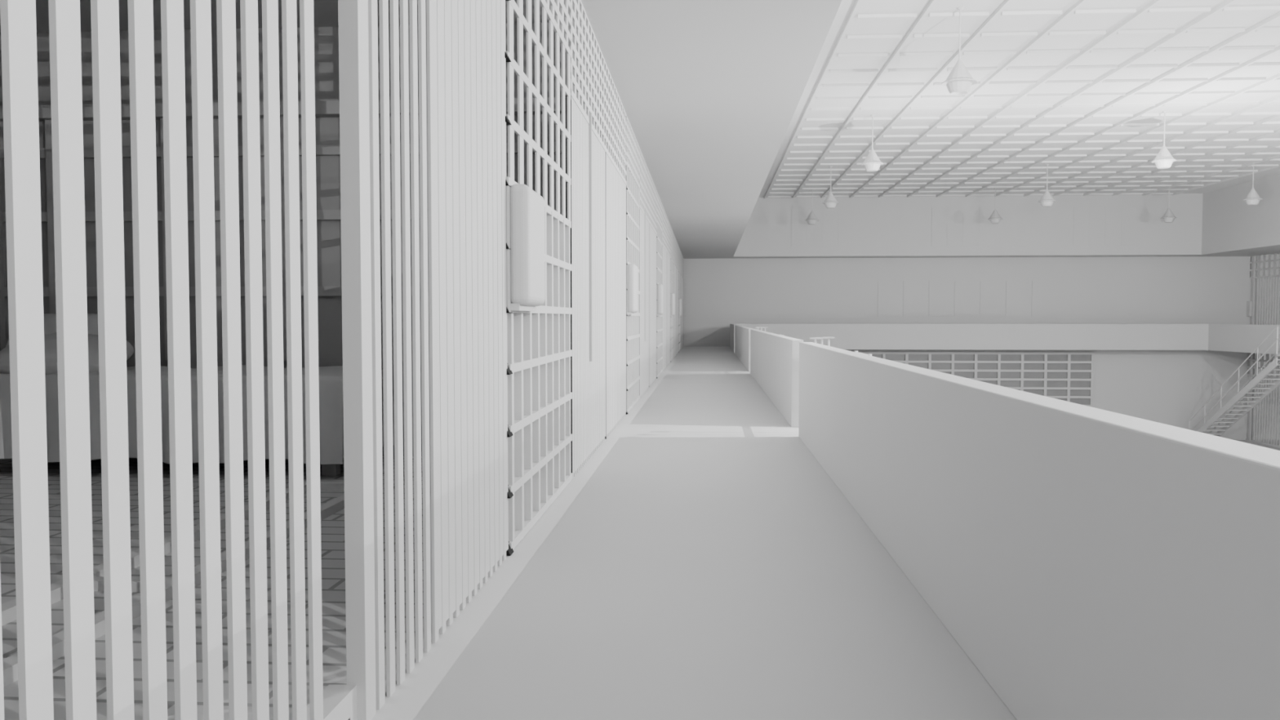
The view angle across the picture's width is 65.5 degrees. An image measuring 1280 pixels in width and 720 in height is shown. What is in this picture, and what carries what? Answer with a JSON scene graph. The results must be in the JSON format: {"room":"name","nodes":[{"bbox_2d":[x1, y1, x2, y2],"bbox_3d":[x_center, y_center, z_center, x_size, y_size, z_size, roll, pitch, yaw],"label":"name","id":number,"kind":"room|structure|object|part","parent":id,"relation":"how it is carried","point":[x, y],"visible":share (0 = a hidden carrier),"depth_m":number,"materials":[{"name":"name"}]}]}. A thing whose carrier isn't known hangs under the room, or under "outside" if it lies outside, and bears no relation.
{"room":"prison interior","nodes":[
{"label":"prison interior","id":0,"kind":"room"},
{"bbox_2d":[1,480,344,687],"bbox_3d":[-2.450,1.071,4.726,0.580,0.060,5.800,0,2,4],"label":"curb","id":1,"kind":"object","parent":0,"point":[8,609],"visible":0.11,"depth_m":4.73,"materials":[{"name":"grey concrete"}]},
{"bbox_2d":[0,22,573,456],"bbox_3d":[-3.674,-1.100,9.457,6.187,4.000,0.150,0,2,4],"label":"wall","id":2,"kind":"structure","parent":0,"point":[326,38],"depth_m":9.36,"materials":[{"name":"grey paint"}]},
{"bbox_2d":[0,97,592,361],"bbox_3d":[-3.598,-1.189,9.302,6.320,2.390,0.140,0,2,4],"label":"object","id":3,"kind":"object","parent":2,"relation":"attached to","point":[326,108],"depth_m":9.32,"materials":[{"name":"white metal"}]},
{"bbox_2d":[0,0,841,258],"bbox_3d":[-1.789,-4.939,19.775,8.535,2.800,51.600,0,2,4],"label":"ceiling","id":4,"kind":"structure","parent":0,"point":[710,92],"depth_m":11.40,"materials":[{"name":"white paint"}]},
{"bbox_2d":[804,189,818,224],"bbox_3d":[7.105,-6.315,41.085,0.580,1.450,0.580,0,2,4],"label":"pendant lamp","id":5,"kind":"object","parent":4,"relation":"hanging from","point":[811,219],"visible":0.96,"depth_m":40.96,"materials":[{"name":"white ceramic"}]},
{"bbox_3d":[7.105,-5.891,41.103,0.580,0.600,0.580,0,2,4],"label":"lamp shade","id":6,"kind":"part","parent":5,"relation":"part of","materials":[{"name":"white metal"}]},
{"bbox_2d":[822,166,839,208],"bbox_3d":[6.686,-6.054,34.904,0.580,1.450,0.580,0,2,4],"label":"pendant lamp","id":7,"kind":"object","parent":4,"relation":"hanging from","point":[830,202],"visible":1,"depth_m":34.80,"materials":[{"name":"white ceramic"}]},
{"bbox_3d":[6.686,-5.630,34.922,0.580,0.600,0.580,0,2,4],"label":"lamp shade","id":8,"kind":"part","parent":7,"relation":"part of","materials":[{"name":"white ceramic"}]},
{"bbox_3d":[6.686,-6.339,34.892,0.120,0.880,0.120,0,2,4],"label":"rod","id":9,"kind":"part","parent":7,"relation":"part of","materials":[{"name":"white metal"}]},
{"bbox_2d":[861,115,883,171],"bbox_3d":[6.089,-5.681,26.082,0.580,1.450,0.580,0,2,4],"label":"pendant lamp","id":10,"kind":"object","parent":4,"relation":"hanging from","point":[872,162],"visible":1,"depth_m":25.98,"materials":[{"name":"white metal"}]},
{"bbox_3d":[6.089,-5.257,26.100,0.580,0.600,0.580,0,2,4],"label":"lamp shade","id":11,"kind":"part","parent":10,"relation":"part of","materials":[{"name":"white metal"}]},
{"bbox_3d":[6.089,-5.966,26.070,0.120,0.880,0.120,0,2,4],"label":"rod","id":12,"kind":"part","parent":10,"relation":"part of","materials":[{"name":"white metal"}]},
{"bbox_2d":[942,6,977,94],"bbox_3d":[5.478,-5.300,17.061,0.580,1.450,0.580,0,2,4],"label":"pendant lamp","id":13,"kind":"object","parent":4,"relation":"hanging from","point":[959,81],"visible":1,"depth_m":16.96,"materials":[{"name":"white metal"}]},
{"bbox_3d":[5.478,-4.875,17.079,0.580,0.600,0.580,0,2,4],"label":"lamp shade","id":14,"kind":"part","parent":13,"relation":"part of","materials":[{"name":"white metal"}]},
{"bbox_3d":[5.478,-5.585,17.049,0.120,0.880,0.120,0,2,4],"label":"rod","id":15,"kind":"part","parent":13,"relation":"part of","materials":[{"name":"white metal"}]},
{"bbox_2d":[987,187,1002,223],"bbox_3d":[14.488,-6.294,40.586,0.580,1.450,0.580,0,2,4],"label":"pendant lamp","id":16,"kind":"object","parent":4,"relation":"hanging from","point":[995,218],"visible":0.97,"depth_m":40.49,"materials":[{"name":"white ceramic"}]},
{"bbox_3d":[14.488,-5.870,40.604,0.580,0.600,0.580,0,2,4],"label":"lamp shade","id":17,"kind":"part","parent":16,"relation":"part of","materials":[{"name":"white metal"}]},
{"bbox_2d":[1037,164,1055,206],"bbox_3d":[14.069,-6.033,34.405,0.580,1.450,0.580,0,2,4],"label":"pendant lamp","id":18,"kind":"object","parent":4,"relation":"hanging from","point":[1046,200],"visible":1,"depth_m":34.30,"materials":[{"name":"white ceramic"}]},
{"bbox_3d":[14.069,-5.609,34.423,0.580,0.600,0.580,0,2,4],"label":"lamp shade","id":19,"kind":"part","parent":18,"relation":"part of","materials":[{"name":"white ceramic"}]},
{"bbox_3d":[14.069,-6.318,34.393,0.120,0.880,0.120,0,2,4],"label":"rod","id":20,"kind":"part","parent":18,"relation":"part of","materials":[{"name":"white metal"}]},
{"bbox_2d":[1151,111,1176,168],"bbox_3d":[13.472,-5.660,25.583,0.580,1.450,0.580,0,2,4],"label":"pendant lamp","id":21,"kind":"object","parent":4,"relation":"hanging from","point":[1164,159],"visible":1,"depth_m":25.49,"materials":[{"name":"white metal"}]},
{"bbox_3d":[13.472,-5.236,25.601,0.580,0.600,0.580,0,2,4],"label":"lamp shade","id":22,"kind":"part","parent":21,"relation":"part of","materials":[{"name":"white metal"}]},
{"bbox_3d":[13.472,-5.945,25.571,0.120,0.880,0.120,0,2,4],"label":"rod","id":23,"kind":"part","parent":21,"relation":"part of","materials":[{"name":"white metal"}]},
{"bbox_2d":[1160,186,1177,222],"bbox_3d":[21.322,-6.275,40.124,0.580,1.450,0.580,0,2,4],"label":"pendant lamp","id":24,"kind":"object","parent":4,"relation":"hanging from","point":[1168,217],"visible":1,"depth_m":40.02,"materials":[{"name":"white ceramic"}]},
{"bbox_3d":[21.322,-5.850,40.142,0.580,0.600,0.580,0,2,4],"label":"lamp shade","id":25,"kind":"part","parent":24,"relation":"part of","materials":[{"name":"white ceramic"}]},
{"bbox_2d":[1242,161,1262,205],"bbox_3d":[20.904,-6.014,33.943,0.580,1.450,0.580,0,2,4],"label":"pendant lamp","id":26,"kind":"object","parent":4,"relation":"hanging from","point":[1252,197],"visible":1,"depth_m":33.85,"materials":[{"name":"white ceramic"}]},
{"bbox_3d":[20.904,-5.589,33.961,0.580,0.600,0.580,0,2,4],"label":"lamp shade","id":27,"kind":"part","parent":26,"relation":"part of","materials":[{"name":"white ceramic"}]},
{"bbox_3d":[20.904,-6.298,33.931,0.120,0.880,0.120,0,2,4],"label":"rod","id":28,"kind":"part","parent":26,"relation":"part of","materials":[{"name":"white metal"}]},
{"bbox_2d":[625,165,635,265],"bbox_3d":[-3.134,-1.437,17.431,6.187,4.000,0.150,0,2,4],"label":"wall","id":29,"kind":"structure","parent":0,"point":[625,166],"depth_m":17.12,"materials":[{"name":"white paint"}]},
{"bbox_2d":[644,208,645,341],"bbox_3d":[-3.058,-1.526,17.277,6.320,2.390,0.140,0,2,4],"label":"panel frame","id":30,"kind":"object","parent":29,"relation":"attached to","point":[644,209],"depth_m":17.10,"materials":[{"name":"white metal"}]},
{"bbox_2d":[0,346,1279,719],"bbox_3d":[9.518,0.528,19.241,31.200,0.080,51.600,0,2,4],"label":"floor","id":31,"kind":"structure","parent":0,"point":[702,563],"depth_m":4.59,"materials":[{"name":"paint"}]},
{"bbox_2d":[0,313,394,475],"bbox_3d":[-4.007,0.264,8.650,3.480,1.342,1.319,0,2,4],"label":"bed","id":32,"kind":"object","parent":31,"relation":"on","point":[330,378],"visible":0.27,"depth_m":8.14,"materials":[{"name":"white paint"}]},
{"bbox_2d":[5,313,97,346],"bbox_3d":[-5.253,-0.161,9.026,0.920,0.600,0.324,0,-36,-2],"label":"pillow","id":33,"kind":"object","parent":32,"relation":"on","point":[50,319],"depth_m":8.98,"materials":[{"name":"white fabric"}]},
{"bbox_2d":[0,332,133,374],"bbox_3d":[-5.007,-0.036,8.664,1.000,0.344,0.760,3,17,-2],"label":"pillow","id":34,"kind":"object","parent":32,"relation":"on","point":[50,339],"depth_m":8.38,"materials":[{"name":"white fabric"}]},
{"bbox_2d":[0,364,394,464],"bbox_3d":[-4.007,0.444,8.657,3.480,0.742,1.319,0,2,4],"label":"blanket","id":35,"kind":"object","parent":32,"relation":"on","point":[330,378],"depth_m":8.11,"materials":[{"name":"white fabric"}]},
{"bbox_3d":[-4.044,0.680,8.779,3.250,0.500,1.100,0,2,4],"label":"frame","id":36,"kind":"part","parent":32,"relation":"part of","materials":[{"name":"white paint"}]},
{"bbox_2d":[0,0,508,719],"bbox_3d":[-1.161,-0.702,-0.277,0.122,4.027,11.350,0,2,4],"label":"cell","id":37,"kind":"object","parent":31,"relation":"on","point":[462,65],"visible":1,"depth_m":2.42,"materials":[{"name":"white paint"}]},
{"bbox_3d":[-1.255,1.292,-1.335,0.090,0.130,9.060,0,2,4],"label":"sill","id":38,"kind":"part","parent":37,"relation":"part of","materials":[{"name":"white paint"}]},
{"bbox_3d":[-0.902,-0.834,3.143,0.062,4.000,0.095,0,2,4],"label":"post","id":39,"kind":"part","parent":37,"relation":"part of","materials":[{"name":"white metal"}]},
{"bbox_2d":[504,0,626,555],"bbox_3d":[-0.443,-1.108,9.329,0.217,4.027,8.012,0,2,4],"label":"cell","id":40,"kind":"object","parent":31,"relation":"on","point":[562,405],"visible":0.94,"depth_m":7.45,"materials":[{"name":"white paint"}]},
{"bbox_3d":[-0.668,-0.636,5.706,0.060,0.730,0.660,0,2,4],"label":"lock plate","id":41,"kind":"part","parent":40,"relation":"part of","materials":[{"name":"white paint"}]},
{"bbox_2d":[625,115,657,414],"bbox_3d":[0.097,-1.445,17.303,0.217,4.027,8.012,0,2,4],"label":"cell","id":42,"kind":"object","parent":31,"relation":"on","point":[641,190],"visible":0.94,"depth_m":16.04,"materials":[{"name":"white paint"}]},
{"bbox_3d":[-0.128,-0.974,13.681,0.060,0.730,0.660,0,2,4],"label":"lock plate","id":43,"kind":"part","parent":42,"relation":"part of","materials":[{"name":"white paint"}]},
{"bbox_2d":[656,192,671,377],"bbox_3d":[0.637,-1.782,25.278,0.217,4.027,8.012,0,2,4],"label":"cell","id":44,"kind":"object","parent":31,"relation":"on","point":[664,257],"visible":0.92,"depth_m":24.38,"materials":[{"name":"white paint"}]},
{"bbox_2d":[670,226,678,361],"bbox_3d":[1.177,-2.119,33.253,0.217,4.027,8.012,0,2,4],"label":"cell","id":45,"kind":"object","parent":31,"relation":"on","point":[674,246],"visible":0.92,"depth_m":32.26,"materials":[{"name":"white paint"}]},
{"bbox_3d":[0.952,-1.648,29.630,0.060,0.730,0.660,0,2,4],"label":"lock plate","id":46,"kind":"part","parent":45,"relation":"part of","materials":[{"name":"white paint"}]},
{"bbox_2d":[678,245,684,351],"bbox_3d":[1.716,-2.457,41.227,0.217,4.027,8.012,0,2,4],"label":"cell","id":47,"kind":"object","parent":31,"relation":"on","point":[681,258],"visible":0.86,"depth_m":40.04,"materials":[{"name":"white paint"}]},
{"bbox_2d":[683,255,1257,439],"bbox_3d":[11.415,-1.951,44.990,31.500,10.900,0.200,0,2,4],"label":"wall","id":48,"kind":"structure","parent":0,"point":[1166,387],"depth_m":44.37,"materials":[{"name":"white paint"}]},
{"bbox_2d":[877,280,1057,315],"bbox_3d":[14.655,-2.757,44.624,7.870,1.580,0.025,0,2,4],"label":"wall panel","id":49,"kind":"object","parent":48,"relation":"attached to","point":[966,293],"visible":1,"depth_m":44.61,"materials":[{"name":"white paint"}]},
{"bbox_2d":[858,351,1094,407],"bbox_3d":[14.047,0.861,44.750,12.320,2.440,0.120,0,2,4],"label":"muntins","id":50,"kind":"object","parent":48,"relation":"attached to","point":[1068,362],"visible":0.51,"depth_m":44.49,"materials":[{"name":"white paint"}]},
{"bbox_2d":[871,354,1090,404],"bbox_3d":[14.051,0.859,44.810,12.200,2.340,0.020,0,2,4],"label":"pane","id":51,"kind":"object","parent":50,"relation":"attached to","point":[889,357],"visible":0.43,"depth_m":44.57,"materials":[{"name":"grey glass"}]},
{"bbox_2d":[735,324,1208,348],"bbox_3d":[14.237,-1.052,43.400,20.550,1.038,0.135,0,2,4],"label":"wall","id":52,"kind":"structure","parent":0,"point":[846,335],"depth_m":43.24,"materials":[{"name":"white paint"}]},
{"bbox_2d":[732,193,1262,258],"bbox_3d":[15.470,-5.952,43.744,22.665,2.800,1.400,0,2,4],"label":"wall","id":53,"kind":"structure","parent":0,"point":[886,227],"depth_m":43.07,"materials":[{"name":"white paint"}]},
{"bbox_2d":[791,208,854,246],"bbox_3d":[8.006,-5.794,43.539,2.730,1.660,0.030,0,2,4],"label":"wall panel","id":54,"kind":"object","parent":53,"relation":"attached to","point":[835,227],"visible":1,"depth_m":43.53,"materials":[{"name":"white paint"}]},
{"bbox_2d":[931,207,995,245],"bbox_3d":[14.007,-5.776,43.133,2.700,1.660,0.030,0,2,4],"label":"wall panel","id":55,"kind":"object","parent":53,"relation":"attached to","point":[950,226],"visible":0.96,"depth_m":43.13,"materials":[{"name":"white paint"}]},
{"bbox_2d":[729,324,1279,719],"bbox_3d":[2.354,-0.021,19.000,0.135,1.038,50.200,0,2,4],"label":"wall","id":56,"kind":"structure","parent":0,"point":[1089,562],"depth_m":2.83,"materials":[{"name":"white paint"}]},
{"bbox_2d":[759,0,1279,196],"bbox_3d":[12.356,-6.168,18.063,19.915,0.200,50.200,0,2,4],"label":"ceiling","id":57,"kind":"structure","parent":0,"point":[1220,20],"depth_m":23.53,"materials":[{"name":"white paint"}]},
{"bbox_2d":[764,0,1279,198],"bbox_3d":[12.409,-6.033,18.066,17.350,0.070,50.200,0,2,4],"label":"grid","id":58,"kind":"object","parent":57,"relation":"attached to","point":[1223,6],"depth_m":25.92,"materials":[{"name":"white metal"}]},
{"bbox_2d":[1201,173,1279,254],"bbox_3d":[23.813,-4.837,17.344,3.050,2.800,50.200,0,2,4],"label":"wall","id":59,"kind":"structure","parent":0,"point":[1230,226],"depth_m":39.49,"materials":[{"name":"white paint"}]},
{"bbox_2d":[1208,324,1279,352],"bbox_3d":[24.187,-0.877,39.255,0.135,1.038,6.800,0,2,4],"label":"wall","id":60,"kind":"structure","parent":0,"point":[1246,337],"depth_m":39.90,"materials":[{"name":"white paint"}]},
{"bbox_2d":[1235,439,1279,450],"bbox_3d":[11.520,4.686,19.381,35.200,0.200,51.800,0,2,4],"label":"ground","id":61,"kind":"structure","parent":0,"point":[1242,441],"depth_m":42.79,"materials":[{"name":"paint"}]},
{"bbox_2d":[809,337,871,355],"bbox_3d":[2.434,2.190,14.664,0.662,5.185,7.622,0,2,4],"label":"staircase","id":62,"kind":"structure","parent":61,"relation":"on","point":[820,338],"depth_m":11.02,"materials":[{"name":"white metal"}]},
{"bbox_2d":[1189,324,1279,436],"bbox_3d":[23.615,1.189,38.768,0.914,5.150,7.622,0,2,4],"label":"staircase","id":63,"kind":"structure","parent":61,"relation":"on","point":[1263,374],"depth_m":38.87,"materials":[{"name":"white metal"}]},
{"bbox_3d":[23.392,-0.721,35.402,0.912,1.050,1.042,0,2,4],"label":"landing rail","id":64,"kind":"part","parent":63,"relation":"part of","materials":[{"name":"white metal"}]},
{"bbox_2d":[1244,352,1279,447],"bbox_3d":[25.054,2.631,18.378,0.170,4.010,51.800,0,2,4],"label":"cell","id":65,"kind":"object","parent":61,"relation":"on","point":[1251,423],"visible":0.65,"depth_m":42.64,"materials":[{"name":"white paint"}]},
{"bbox_2d":[1246,253,1279,324],"bbox_3d":[25.054,-1.465,18.205,0.170,4.010,51.800,0,2,4],"label":"cell","id":66,"kind":"object","parent":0,"point":[1250,304],"visible":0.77,"depth_m":42.66,"materials":[{"name":"white paint"}]}
]}

